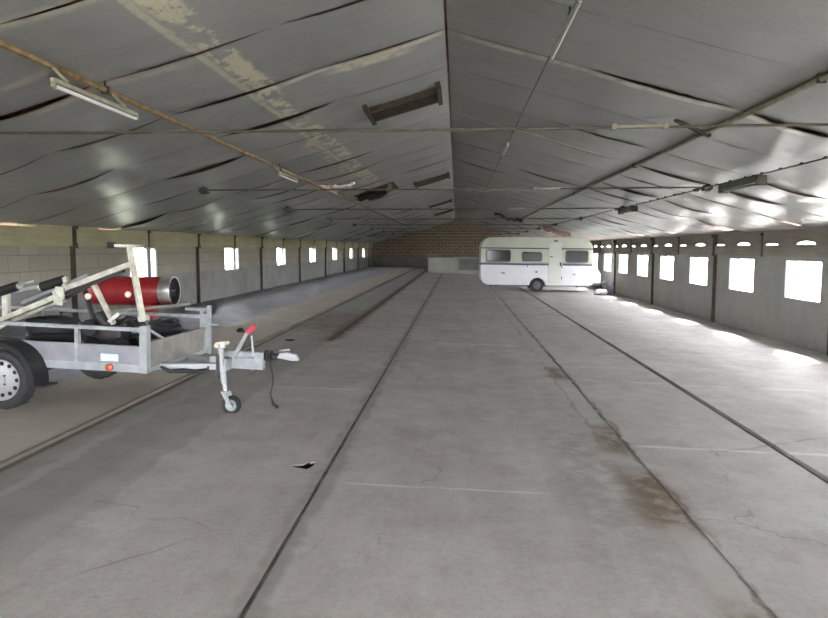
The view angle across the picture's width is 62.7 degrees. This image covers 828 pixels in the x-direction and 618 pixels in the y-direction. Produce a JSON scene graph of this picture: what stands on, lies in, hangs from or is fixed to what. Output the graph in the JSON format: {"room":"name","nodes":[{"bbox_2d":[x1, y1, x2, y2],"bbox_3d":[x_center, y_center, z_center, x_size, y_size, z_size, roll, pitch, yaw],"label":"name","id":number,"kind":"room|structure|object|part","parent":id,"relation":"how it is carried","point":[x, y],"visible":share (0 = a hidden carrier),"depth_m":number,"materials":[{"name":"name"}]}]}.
{"room":"storage barn","nodes":[
{"label":"storage barn","id":0,"kind":"room"},
{"bbox_2d":[0,246,371,323],"bbox_3d":[-5.120,-0.950,23.879,0.220,2.460,57.000,0,5,4],"label":"wall","id":1,"kind":"structure","parent":0,"point":[22,264],"depth_m":16.37,"materials":[{"name":"grey concrete"}]},
{"bbox_2d":[133,247,156,276],"bbox_3d":[-5.668,-0.960,14.175,0.070,0.670,1.240,0,5,4],"label":"window","id":2,"kind":"structure","parent":1,"relation":"in","point":[147,251],"depth_m":14.44,"materials":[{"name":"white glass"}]},
{"bbox_2d":[225,247,238,270],"bbox_3d":[-5.317,-1.454,19.722,0.070,0.670,1.240,0,5,4],"label":"window","id":3,"kind":"structure","parent":1,"relation":"in","point":[234,256],"depth_m":19.95,"materials":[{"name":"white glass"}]},
{"bbox_2d":[277,248,284,265],"bbox_3d":[-4.967,-1.947,25.269,0.070,0.670,1.240,0,5,4],"label":"window","id":4,"kind":"structure","parent":1,"relation":"in","point":[282,250],"depth_m":25.45,"materials":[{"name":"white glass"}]},
{"bbox_2d":[310,248,315,262],"bbox_3d":[-4.616,-2.441,30.816,0.070,0.670,1.240,0,5,4],"label":"window","id":5,"kind":"structure","parent":1,"relation":"in","point":[313,249],"depth_m":31.00,"materials":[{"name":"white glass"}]},
{"bbox_2d":[333,248,336,260],"bbox_3d":[-4.265,-2.934,36.363,0.070,0.670,1.240,0,5,4],"label":"window","id":6,"kind":"structure","parent":1,"relation":"in","point":[335,249],"depth_m":36.55,"materials":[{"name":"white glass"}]},
{"bbox_2d":[18,217,367,242],"bbox_3d":[-5.145,-2.400,23.751,0.170,0.452,57.000,0,5,4],"label":"wall","id":7,"kind":"structure","parent":0,"point":[20,224],"depth_m":13.96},
{"bbox_2d":[0,224,72,245],"bbox_3d":[-5.977,-0.987,8.690,0.170,0.345,5.470,0,5,4],"label":"board","id":8,"kind":"object","parent":7,"relation":"attached to","point":[28,235],"visible":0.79,"depth_m":10.42,"materials":[{"name":"beige wood"}]},
{"bbox_2d":[76,227,197,247],"bbox_3d":[-5.606,-1.466,14.197,0.215,0.365,5.470,0,5,4],"label":"board","id":9,"kind":"object","parent":7,"relation":"attached to","point":[86,236],"visible":0.79,"depth_m":13.63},
{"bbox_2d":[200,233,261,247],"bbox_3d":[-5.258,-1.956,19.704,0.215,0.365,5.470,0,5,4],"label":"board","id":10,"kind":"object","parent":7,"relation":"attached to","point":[206,240],"visible":0.83,"depth_m":19.17,"materials":[{"name":"beige wood"}]},
{"bbox_2d":[263,237,299,247],"bbox_3d":[-4.910,-2.446,25.211,0.215,0.365,5.470,0,5,4],"label":"board","id":11,"kind":"object","parent":7,"relation":"attached to","point":[267,242],"visible":0.91,"depth_m":24.95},
{"bbox_2d":[301,240,325,247],"bbox_3d":[-4.562,-2.936,30.718,0.215,0.365,5.470,0,5,4],"label":"board","id":12,"kind":"object","parent":7,"relation":"attached to","point":[304,243],"visible":0.86,"depth_m":30.52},
{"bbox_2d":[327,241,343,247],"bbox_3d":[-4.213,-3.426,36.226,0.215,0.365,5.470,0,5,4],"label":"board","id":13,"kind":"object","parent":7,"relation":"attached to","point":[330,244],"visible":0.88,"depth_m":35.91,"materials":[{"name":"grey wood"}]},
{"bbox_2d":[359,243,368,247],"bbox_3d":[-3.517,-4.406,47.240,0.215,0.365,5.470,0,5,4],"label":"board","id":14,"kind":"object","parent":7,"relation":"attached to","point":[361,245],"visible":0.88,"depth_m":47.02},
{"bbox_2d":[0,266,827,617],"bbox_3d":[1.377,-0.355,23.521,13.200,0.738,57.000,0,5,4],"label":"floor","id":15,"kind":"structure","parent":0,"point":[435,445],"depth_m":4.96,"materials":[{"name":"concrete"}]},
{"bbox_2d":[70,225,78,315],"bbox_3d":[-5.723,-0.531,11.501,0.120,1.760,0.110,0,5,4],"label":"wall post","id":16,"kind":"object","parent":15,"relation":"on","point":[74,247],"visible":0.65,"depth_m":11.47,"materials":[{"name":"brown metal"}]},
{"bbox_2d":[0,302,298,412],"bbox_3d":[-3.087,0.423,6.795,4.049,0.966,1.650,2,5,7],"label":"box trailer","id":17,"kind":"object","parent":15,"relation":"on","point":[25,365],"depth_m":6.21,"materials":[{"name":"metal"}]},
{"bbox_2d":[24,331,73,341],"bbox_3d":[-3.755,0.311,7.055,0.500,0.150,0.500,0,5,4],"label":"tyre","id":18,"kind":"object","parent":17,"relation":"in","point":[61,337],"visible":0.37,"depth_m":6.86,"materials":[{"name":"rubber"}]},
{"bbox_2d":[25,315,78,333],"bbox_3d":[-3.745,0.159,7.041,0.490,0.155,0.490,0,5,4],"label":"tyre","id":19,"kind":"object","parent":18,"relation":"on","point":[56,319],"visible":0.78,"depth_m":6.87,"materials":[{"name":"rubber"}]},
{"bbox_3d":[-3.773,0.128,6.243,2.785,0.032,0.036,2,5,7],"label":"rail","id":20,"kind":"part","parent":17,"relation":"part of","materials":[{"name":"metal"}]},
{"bbox_3d":[-3.796,0.359,6.266,2.755,0.167,0.036,2,5,7],"label":"panel","id":21,"kind":"part","parent":17,"relation":"part of","materials":[{"name":"silver metal"}]},
{"bbox_2d":[0,242,148,328],"bbox_3d":[-3.420,-0.172,6.631,2.178,0.952,0.353,2,5,18],"label":"frame","id":22,"kind":"object","parent":17,"relation":"in","point":[59,285],"visible":0.98,"depth_m":6.63,"materials":[{"name":"beige paint"}]},
{"bbox_3d":[-4.087,-0.020,6.820,0.088,0.310,0.107,0,5,4],"label":"short post","id":23,"kind":"part","parent":22,"relation":"part of","materials":[{"name":"beige metal"}]},
{"bbox_3d":[-3.599,-0.198,6.809,0.792,0.319,0.030,1,5,12],"label":"slide rail","id":24,"kind":"part","parent":22,"relation":"part of","materials":[{"name":"metal"}]},
{"bbox_3d":[-3.178,-0.122,6.628,0.064,0.063,0.034,-1,5,-15],"label":"knob","id":25,"kind":"part","parent":22,"relation":"part of","materials":[{"name":"beige paint"}]},
{"bbox_3d":[-3.212,-0.065,6.711,0.163,0.353,0.035,2,6,25],"label":"leg","id":26,"kind":"part","parent":22,"relation":"part of","materials":[{"name":"metal"}]},
{"bbox_3d":[-2.646,-0.134,6.292,0.060,0.058,0.031,0,5,4],"label":"knob","id":27,"kind":"part","parent":22,"relation":"part of","materials":[{"name":"beige paint"}]},
{"bbox_3d":[-3.048,0.325,6.163,0.036,0.300,0.040,2,5,7],"label":"stake post","id":28,"kind":"part","parent":17,"relation":"part of","materials":[{"name":"metal"}]},
{"bbox_3d":[-3.634,0.252,7.471,2.755,0.167,0.036,2,5,7],"label":"panel","id":29,"kind":"part","parent":17,"relation":"part of","materials":[{"name":"grey metal"}]},
{"bbox_3d":[-3.612,0.021,7.447,2.785,0.032,0.036,2,5,7],"label":"rail","id":30,"kind":"part","parent":17,"relation":"part of","materials":[{"name":"metal"}]},
{"bbox_3d":[-3.704,0.429,6.878,2.785,0.080,1.260,2,5,7],"label":"chassis rail","id":31,"kind":"part","parent":17,"relation":"part of","materials":[{"name":"metal"}]},
{"bbox_2d":[81,310,146,345],"bbox_3d":[-2.939,0.223,6.782,0.596,0.420,0.375,0,5,4],"label":"engine","id":32,"kind":"object","parent":17,"relation":"in","point":[112,337],"visible":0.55,"depth_m":6.68,"materials":[{"name":"metal"}]},
{"bbox_2d":[59,276,180,326],"bbox_3d":[-3.907,0.098,9.058,1.497,1.068,0.620,0,5,4],"label":"space heater","id":33,"kind":"object","parent":17,"relation":"in","point":[156,291],"visible":0.48,"depth_m":8.87,"materials":[{"name":"red painted metal"},{"name":"bright steel"},{"name":"dark metal"}]},
{"bbox_3d":[-4.483,0.227,9.105,0.343,0.422,0.347,0,5,4],"label":"handle","id":34,"kind":"part","parent":33,"relation":"part of","materials":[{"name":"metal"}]},
{"bbox_3d":[-3.833,0.273,9.069,0.820,0.316,0.400,0,5,4],"label":"fuel tank","id":35,"kind":"part","parent":33,"relation":"part of","materials":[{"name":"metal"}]},
{"bbox_3d":[-2.811,-0.006,7.058,0.969,0.115,0.050,-1,5,-7],"label":"timber slat","id":36,"kind":"part","parent":17,"relation":"part of","materials":[{"name":"beige wood"}]},
{"bbox_3d":[-2.404,0.363,6.080,0.070,0.420,0.070,2,5,7],"label":"corner post","id":37,"kind":"part","parent":17,"relation":"part of","materials":[{"name":"metal"}]},
{"bbox_3d":[-2.594,0.269,7.075,0.384,0.320,0.386,0,5,4],"label":"hose coil","id":38,"kind":"part","parent":17,"relation":"part of","materials":[{"name":"black rubber"}]},
{"bbox_3d":[-2.320,0.356,6.686,0.040,0.225,1.150,2,5,7],"label":"panel","id":39,"kind":"part","parent":17,"relation":"part of","materials":[{"name":"grey metal"}]},
{"bbox_3d":[-2.243,0.256,7.285,0.070,0.420,0.070,2,5,7],"label":"corner post","id":40,"kind":"part","parent":17,"relation":"part of","materials":[{"name":"metal"}]},
{"bbox_3d":[-1.786,0.547,6.410,0.088,0.466,0.158,1,5,8],"label":"jockey post","id":41,"kind":"part","parent":17,"relation":"part of","materials":[{"name":"metal"}]},
{"bbox_3d":[-1.621,0.342,6.451,0.210,0.265,0.038,2,5,7],"label":"handbrake lever","id":42,"kind":"part","parent":17,"relation":"part of","materials":[{"name":"metal"}]},
{"bbox_2d":[196,233,200,302],"bbox_3d":[-5.375,-1.022,17.008,0.120,1.760,0.110,0,5,4],"label":"wall post","id":43,"kind":"object","parent":15,"relation":"on","point":[199,235],"visible":0.8,"depth_m":16.99,"materials":[{"name":"brown metal"}]},
{"bbox_2d":[237,328,244,332],"bbox_3d":[-3.021,0.366,11.839,0.130,0.080,0.140,0,5,4],"label":"clod","id":44,"kind":"object","parent":15,"relation":"on","point":[240,330],"visible":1,"depth_m":11.79,"materials":[{"name":"black soil"}]},
{"bbox_2d":[260,237,263,289],"bbox_3d":[-5.027,-1.512,22.515,0.120,1.760,0.110,0,5,4],"label":"wall post","id":45,"kind":"object","parent":15,"relation":"on","point":[262,238],"visible":0.84,"depth_m":22.50,"materials":[{"name":"brown metal"}]},
{"bbox_2d":[299,239,301,281],"bbox_3d":[-4.678,-2.002,28.023,0.120,1.760,0.110,0,5,4],"label":"wall post","id":46,"kind":"object","parent":15,"relation":"on","point":[300,248],"visible":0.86,"depth_m":28.02,"materials":[{"name":"brown metal"}]},
{"bbox_2d":[325,241,326,275],"bbox_3d":[-4.330,-2.491,33.530,0.120,1.760,0.110,0,5,4],"label":"wall post","id":47,"kind":"object","parent":15,"relation":"on","point":[326,241],"visible":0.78,"depth_m":33.50,"materials":[{"name":"brown metal"}]},
{"bbox_2d":[343,242,345,271],"bbox_3d":[-3.982,-2.981,39.037,0.120,1.760,0.110,0,5,4],"label":"wall post","id":48,"kind":"object","parent":15,"relation":"on","point":[344,242],"visible":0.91,"depth_m":39.00,"materials":[{"name":"brown metal"}]},
{"bbox_2d":[478,237,609,291],"bbox_3d":[5.304,-1.825,27.674,5.282,2.155,2.050,1,5,4],"label":"caravan","id":49,"kind":"object","parent":15,"relation":"on","point":[534,263],"visible":0.99,"depth_m":26.72,"materials":[{"name":"white plastic"}]},
{"bbox_3d":[3.325,-2.102,26.772,0.890,0.395,0.010,1,5,4],"label":"pane","id":50,"kind":"part","parent":49,"relation":"part of","materials":[{"name":"black glass"}]},
{"bbox_3d":[3.973,-2.389,26.722,2.640,0.045,0.020,1,5,4],"label":"gutter trim","id":51,"kind":"part","parent":49,"relation":"part of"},
{"bbox_3d":[4.637,-2.053,26.694,0.700,0.290,0.010,1,5,4],"label":"pane","id":52,"kind":"part","parent":49,"relation":"part of","materials":[{"name":"grey glass"}]},
{"bbox_3d":[5.539,-1.796,26.680,0.510,1.600,0.030,1,5,4],"label":"door","id":53,"kind":"part","parent":49,"relation":"part of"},
{"bbox_3d":[6.374,-2.052,26.584,0.820,0.395,0.010,1,5,4],"label":"pane","id":54,"kind":"part","parent":49,"relation":"part of","materials":[{"name":"grey glass"}]},
{"bbox_3d":[6.403,-2.349,26.572,1.150,0.045,0.020,1,5,4],"label":"gutter trim","id":55,"kind":"part","parent":49,"relation":"part of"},
{"bbox_2d":[593,289,607,294],"bbox_3d":[7.145,-0.654,26.033,0.555,0.231,0.424,0,5,4],"label":"bundle","id":56,"kind":"object","parent":15,"relation":"on","point":[598,291],"visible":0.98,"depth_m":25.90,"materials":[{"name":"white plastic"}]},
{"bbox_2d":[605,282,613,294],"bbox_3d":[7.625,-0.812,26.490,0.351,0.492,0.391,4,6,36],"label":"bundle","id":57,"kind":"object","parent":15,"relation":"on","point":[609,287],"visible":0.88,"depth_m":26.37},
{"bbox_2d":[613,240,615,293],"bbox_3d":[7.951,-1.668,27.012,0.120,2.124,0.110,0,5,4],"label":"wall post","id":58,"kind":"object","parent":15,"relation":"on","point":[614,241],"visible":0.99,"depth_m":26.98,"materials":[{"name":"brown metal"}]},
{"bbox_2d":[650,238,654,304],"bbox_3d":[7.621,-1.204,21.793,0.120,2.124,0.110,0,5,4],"label":"wall post","id":59,"kind":"object","parent":15,"relation":"on","point":[652,239],"visible":1,"depth_m":21.77,"materials":[{"name":"brown metal"}]},
{"bbox_2d":[711,235,717,321],"bbox_3d":[7.291,-0.740,16.574,0.120,2.124,0.110,0,5,4],"label":"wall post","id":60,"kind":"object","parent":15,"relation":"on","point":[715,237],"visible":0.95,"depth_m":16.55,"materials":[{"name":"brown metal"}]},
{"bbox_2d":[0,0,827,243],"bbox_3d":[1.373,-3.334,23.256,12.690,1.810,57.001,0,5,4],"label":"ceiling","id":61,"kind":"structure","parent":0,"point":[99,41],"depth_m":7.51,"materials":[{"name":"metal"}]},
{"bbox_2d":[0,39,417,230],"bbox_3d":[-1.417,-3.422,23.425,0.064,0.129,56.800,0,5,4],"label":"pipe","id":62,"kind":"object","parent":61,"relation":"hanging from","point":[4,44],"visible":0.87,"depth_m":5.99,"materials":[{"name":"brown metal"}]},
{"bbox_2d":[50,66,138,120],"bbox_3d":[-2.500,-1.680,5.285,0.143,0.203,1.250,0,5,4],"label":"fluorescent light","id":63,"kind":"object","parent":62,"relation":"hanging from","point":[56,83],"visible":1,"depth_m":5.14,"materials":[{"name":"white glass"}]},
{"bbox_2d":[274,166,297,182],"bbox_3d":[-2.120,-2.211,11.128,0.162,0.184,1.250,0,5,4],"label":"fluorescent light","id":64,"kind":"object","parent":62,"relation":"hanging from","point":[280,173],"visible":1,"depth_m":11.02,"materials":[{"name":"white glass"}]},
{"bbox_2d":[317,182,354,191],"bbox_3d":[-1.738,-2.719,15.088,0.231,0.277,1.178,4,6,37],"label":"tuft","id":65,"kind":"object","parent":61,"relation":"attached to","point":[351,183],"visible":0.91,"depth_m":15.20,"materials":[{"name":"white"}]},
{"bbox_2d":[358,188,392,201],"bbox_3d":[-1.041,-3.148,18.664,1.003,0.422,0.677,-1,5,-8],"label":"flap","id":66,"kind":"object","parent":61,"relation":"hanging from","point":[376,195],"visible":0.86,"depth_m":18.65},
{"bbox_2d":[386,182,392,192],"bbox_3d":[-0.656,-3.172,17.816,0.135,0.235,1.101,0,5,4],"label":"flap","id":67,"kind":"object","parent":61,"relation":"hanging from","point":[389,185],"visible":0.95,"depth_m":17.81,"materials":[{"name":"grey"}]},
{"bbox_2d":[362,81,442,125],"bbox_3d":[-0.131,-2.773,9.217,1.028,0.381,1.000,0,5,4],"label":"ceiling vent","id":68,"kind":"object","parent":61,"relation":"in","point":[431,96],"visible":0.98,"depth_m":9.12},
{"bbox_2d":[0,123,827,134],"bbox_3d":[0.230,-1.478,5.457,8.260,0.184,0.100,0,5,4],"label":"rod","id":69,"kind":"object","parent":61,"relation":"attached to","point":[613,126],"visible":1,"depth_m":5.45,"materials":[{"name":"metal"}]},
{"bbox_2d":[413,172,449,187],"bbox_3d":[0.516,-3.684,19.457,1.028,0.381,1.000,0,5,4],"label":"ceiling vent","id":70,"kind":"object","parent":61,"relation":"in","point":[447,175],"visible":0.98,"depth_m":19.21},
{"bbox_2d":[428,199,451,208],"bbox_3d":[1.157,-4.587,29.596,1.028,0.381,1.000,0,5,4],"label":"ceiling vent","id":71,"kind":"object","parent":61,"relation":"in","point":[450,200],"visible":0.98,"depth_m":29.34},
{"bbox_2d":[434,208,452,215],"bbox_3d":[1.610,-5.223,36.754,1.028,0.381,1.000,0,5,4],"label":"ceiling vent","id":72,"kind":"object","parent":61,"relation":"in","point":[443,212],"visible":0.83,"depth_m":36.50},
{"bbox_2d":[284,206,623,211],"bbox_3d":[0.927,-2.458,16.472,8.260,0.184,0.100,0,5,4],"label":"rod","id":73,"kind":"object","parent":61,"relation":"attached to","point":[286,209],"visible":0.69,"depth_m":16.48,"materials":[{"name":"metal"}]},
{"bbox_3d":[0.867,-2.425,16.478,8.120,0.034,0.024,0,5,4],"label":"rod","id":74,"kind":"part","parent":73,"relation":"part of","materials":[{"name":"metal"}]},
{"bbox_2d":[327,217,582,220],"bbox_3d":[1.275,-2.947,21.979,8.260,0.184,0.100,0,5,4],"label":"rod","id":75,"kind":"object","parent":61,"relation":"attached to","point":[329,218],"visible":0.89,"depth_m":21.82,"materials":[{"name":"metal"}]},
{"bbox_3d":[1.215,-2.915,21.986,8.120,0.034,0.024,0,5,4],"label":"rod","id":76,"kind":"part","parent":75,"relation":"part of","materials":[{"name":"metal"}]},
{"bbox_2d":[382,231,528,232],"bbox_3d":[2.320,-4.418,38.501,8.260,0.184,0.100,0,5,4],"label":"rod","id":77,"kind":"object","parent":61,"relation":"attached to","point":[382,231],"visible":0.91,"depth_m":38.50,"materials":[{"name":"metal"}]},
{"bbox_3d":[2.260,-4.385,38.508,8.120,0.034,0.024,0,5,4],"label":"rod","id":78,"kind":"part","parent":77,"relation":"part of","materials":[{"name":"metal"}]},
{"bbox_2d":[353,223,557,225],"bbox_3d":[1.623,-3.438,27.486,8.260,0.184,0.100,0,5,4],"label":"rod","id":79,"kind":"object","parent":61,"relation":"attached to","point":[555,223],"visible":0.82,"depth_m":27.33,"materials":[{"name":"metal"}]},
{"bbox_3d":[1.563,-3.405,27.493,8.120,0.034,0.024,0,5,4],"label":"rod","id":80,"kind":"part","parent":79,"relation":"part of","materials":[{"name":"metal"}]},
{"bbox_2d":[370,227,540,229],"bbox_3d":[1.972,-3.928,32.993,8.260,0.184,0.100,0,5,4],"label":"rod","id":81,"kind":"object","parent":61,"relation":"attached to","point":[538,227],"visible":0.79,"depth_m":32.82,"materials":[{"name":"metal"}]},
{"bbox_3d":[1.912,-3.895,33.000,8.120,0.034,0.024,0,5,4],"label":"rod","id":82,"kind":"part","parent":81,"relation":"part of","materials":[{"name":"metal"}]},
{"bbox_2d":[199,183,712,193],"bbox_3d":[0.579,-1.968,10.964,8.260,0.184,0.100,0,5,4],"label":"rod","id":83,"kind":"object","parent":61,"relation":"attached to","point":[203,190],"visible":0.89,"depth_m":10.94,"materials":[{"name":"metal"}]},
{"bbox_3d":[0.519,-1.935,10.971,8.120,0.034,0.024,0,5,4],"label":"rod","id":84,"kind":"part","parent":83,"relation":"part of","materials":[{"name":"metal"}]},
{"bbox_2d":[392,233,519,234],"bbox_3d":[2.668,-4.907,44.008,8.260,0.184,0.100,0,5,4],"label":"rod","id":85,"kind":"object","parent":61,"relation":"attached to","point":[392,233],"visible":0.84,"depth_m":43.84,"materials":[{"name":"metal"}]},
{"bbox_3d":[2.608,-4.875,44.015,8.120,0.034,0.024,0,5,4],"label":"rod","id":86,"kind":"part","parent":85,"relation":"part of","materials":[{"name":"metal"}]},
{"bbox_2d":[494,212,523,221],"bbox_3d":[4.209,-4.074,30.080,1.288,0.504,0.386,1,5,13],"label":"tuft","id":87,"kind":"object","parent":61,"relation":"hanging from","point":[495,213],"visible":0.79,"depth_m":30.03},
{"bbox_2d":[469,6,570,222],"bbox_3d":[2.345,-3.929,23.142,0.026,0.089,56.800,0,5,4],"label":"cable","id":88,"kind":"object","parent":61,"relation":"hanging from","point":[569,6],"visible":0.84,"depth_m":8.43,"materials":[{"name":"grey metal"}]},
{"bbox_2d":[502,143,508,155],"bbox_3d":[1.662,-2.894,12.337,0.032,0.081,1.250,0,5,4],"label":"fluorescent light","id":89,"kind":"object","parent":88,"relation":"hanging from","point":[507,145],"visible":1,"depth_m":12.19,"materials":[{"name":"white plastic"}]},
{"bbox_2d":[550,0,581,59],"bbox_3d":[1.236,-2.295,5.602,0.032,0.081,1.500,0,5,4],"label":"fluorescent light","id":90,"kind":"object","parent":88,"relation":"hanging from","point":[577,3],"visible":1,"depth_m":5.45,"materials":[{"name":"white plastic"}]},
{"bbox_2d":[541,225,570,237],"bbox_3d":[6.275,-3.419,29.982,1.329,0.698,0.796,0,5,4],"label":"flap","id":91,"kind":"object","parent":61,"relation":"hanging from","point":[552,231],"visible":0.84,"depth_m":29.98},
{"bbox_2d":[495,72,827,230],"bbox_3d":[4.272,-3.372,23.069,0.068,0.086,56.800,0,5,4],"label":"pipe","id":92,"kind":"object","parent":61,"relation":"hanging from","point":[821,78],"visible":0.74,"depth_m":6.95,"materials":[{"name":"grey metal"}]},
{"bbox_2d":[514,156,827,234],"bbox_3d":[5.188,-2.808,20.949,0.060,0.050,51.800,0,5,4],"label":"conduit","id":93,"kind":"object","parent":61,"relation":"attached to","point":[824,157],"visible":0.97,"depth_m":10.41,"materials":[{"name":"grey metal"}]},
{"bbox_2d":[618,206,637,213],"bbox_3d":[4.837,-2.252,15.413,0.156,0.155,1.285,0,5,4],"label":"lamp","id":94,"kind":"object","parent":93,"relation":"hanging from","point":[630,208],"visible":1,"depth_m":15.12,"materials":[{"name":"grey metal"}]},
{"bbox_2d":[718,175,766,192],"bbox_3d":[4.447,-1.704,9.249,0.156,0.155,1.285,0,5,4],"label":"lamp","id":95,"kind":"object","parent":93,"relation":"hanging from","point":[757,180],"visible":1,"depth_m":9.05,"materials":[{"name":"grey metal"}]},
{"bbox_2d":[674,119,710,137],"bbox_3d":[3.125,-2.030,7.629,0.449,0.193,0.050,-1,5,-12],"label":"batten","id":96,"kind":"object","parent":61,"relation":"hanging from","point":[680,122],"visible":0.86,"depth_m":7.62,"materials":[{"name":"grey wood"}]},
{"bbox_2d":[0,0,827,241],"bbox_3d":[1.377,-3.432,23.247,14.300,2.103,58.200,0,5,4],"label":"roof","id":97,"kind":"structure","parent":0,"point":[38,106],"depth_m":10.81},
{"bbox_2d":[372,217,519,269],"bbox_3d":[3.177,-4.587,51.826,13.240,4.752,0.250,0,5,4],"label":"wall","id":98,"kind":"structure","parent":0,"point":[412,250],"depth_m":51.78,"materials":[{"name":"brown brick"}]},
{"bbox_2d":[428,256,478,273],"bbox_3d":[5.188,-2.914,47.698,8.050,1.489,8.000,0,5,4],"label":"wall partition","id":99,"kind":"structure","parent":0,"point":[435,264],"depth_m":43.89,"materials":[{"name":"grey concrete"}]},
{"bbox_2d":[590,252,827,353],"bbox_3d":[7.875,-0.798,23.071,0.220,2.300,57.000,0,5,4],"label":"wall","id":100,"kind":"structure","parent":0,"point":[766,311],"depth_m":15.45,"materials":[{"name":"grey concrete"}]},
{"bbox_2d":[593,241,613,251],"bbox_3d":[8.174,-2.704,29.547,0.215,0.490,5.180,0,5,4],"label":"board","id":101,"kind":"object","parent":100,"relation":"attached to","point":[595,249],"visible":0.81,"depth_m":29.17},
{"bbox_2d":[619,254,626,273],"bbox_3d":[7.994,-1.715,25.848,0.060,0.725,1.300,0,5,4],"label":"window","id":102,"kind":"structure","parent":100,"relation":"in","point":[620,254],"depth_m":26.47,"materials":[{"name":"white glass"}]},
{"bbox_2d":[615,240,650,252],"bbox_3d":[7.844,-2.240,24.328,0.215,0.490,5.180,0,5,4],"label":"board","id":103,"kind":"object","parent":100,"relation":"attached to","point":[625,249],"visible":0.88,"depth_m":24.05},
{"bbox_2d":[637,255,647,276],"bbox_3d":[7.824,-1.476,23.164,0.060,0.725,1.300,0,5,4],"label":"window","id":104,"kind":"structure","parent":100,"relation":"in","point":[638,255],"depth_m":23.78,"materials":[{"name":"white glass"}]},
{"bbox_2d":[660,256,673,280],"bbox_3d":[7.654,-1.237,20.480,0.060,0.725,1.300,0,5,4],"label":"window","id":105,"kind":"structure","parent":100,"relation":"in","point":[661,274],"depth_m":21.09,"materials":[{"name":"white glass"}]},
{"bbox_2d":[653,237,712,254],"bbox_3d":[7.514,-1.775,19.108,0.215,0.490,5.180,0,5,4],"label":"board","id":106,"kind":"object","parent":100,"relation":"attached to","point":[708,249],"visible":0.91,"depth_m":18.74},
{"bbox_2d":[690,257,707,285],"bbox_3d":[7.485,-0.999,17.796,0.060,0.725,1.300,0,5,4],"label":"window","id":107,"kind":"structure","parent":100,"relation":"in","point":[691,266],"depth_m":18.41,"materials":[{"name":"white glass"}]},
{"bbox_2d":[590,226,827,246],"bbox_3d":[7.772,-2.243,22.420,0.040,0.345,56.700,0,5,4],"label":"trim","id":108,"kind":"structure","parent":100,"relation":"attached to","point":[816,235],"depth_m":15.31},
{"bbox_2d":[729,258,753,292],"bbox_3d":[7.315,-0.760,15.112,0.060,0.725,1.300,0,5,4],"label":"window","id":109,"kind":"structure","parent":100,"relation":"in","point":[732,259],"depth_m":15.73,"materials":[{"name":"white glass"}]},
{"bbox_2d":[715,233,827,256],"bbox_3d":[7.184,-1.311,13.889,0.215,0.490,5.180,0,5,4],"label":"board","id":110,"kind":"object","parent":100,"relation":"attached to","point":[791,250],"visible":1,"depth_m":13.33,"materials":[{"name":"grey wood"}]},
{"bbox_2d":[785,260,821,302],"bbox_3d":[7.145,-0.521,12.428,0.060,0.725,1.300,0,5,4],"label":"window","id":111,"kind":"structure","parent":100,"relation":"in","point":[788,261],"depth_m":13.03,"materials":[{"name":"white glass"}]},
{"label":"outside","id":112,"kind":"structure","parent":0,"visible":0},
{"bbox_2d":[136,262,821,300],"bbox_3d":[1.886,-0.313,30.031,140.000,0.001,180.000,0,5,4],"label":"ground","id":113,"kind":"structure","parent":112,"point":[808,273],"depth_m":61.70,"materials":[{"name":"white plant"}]}
]}

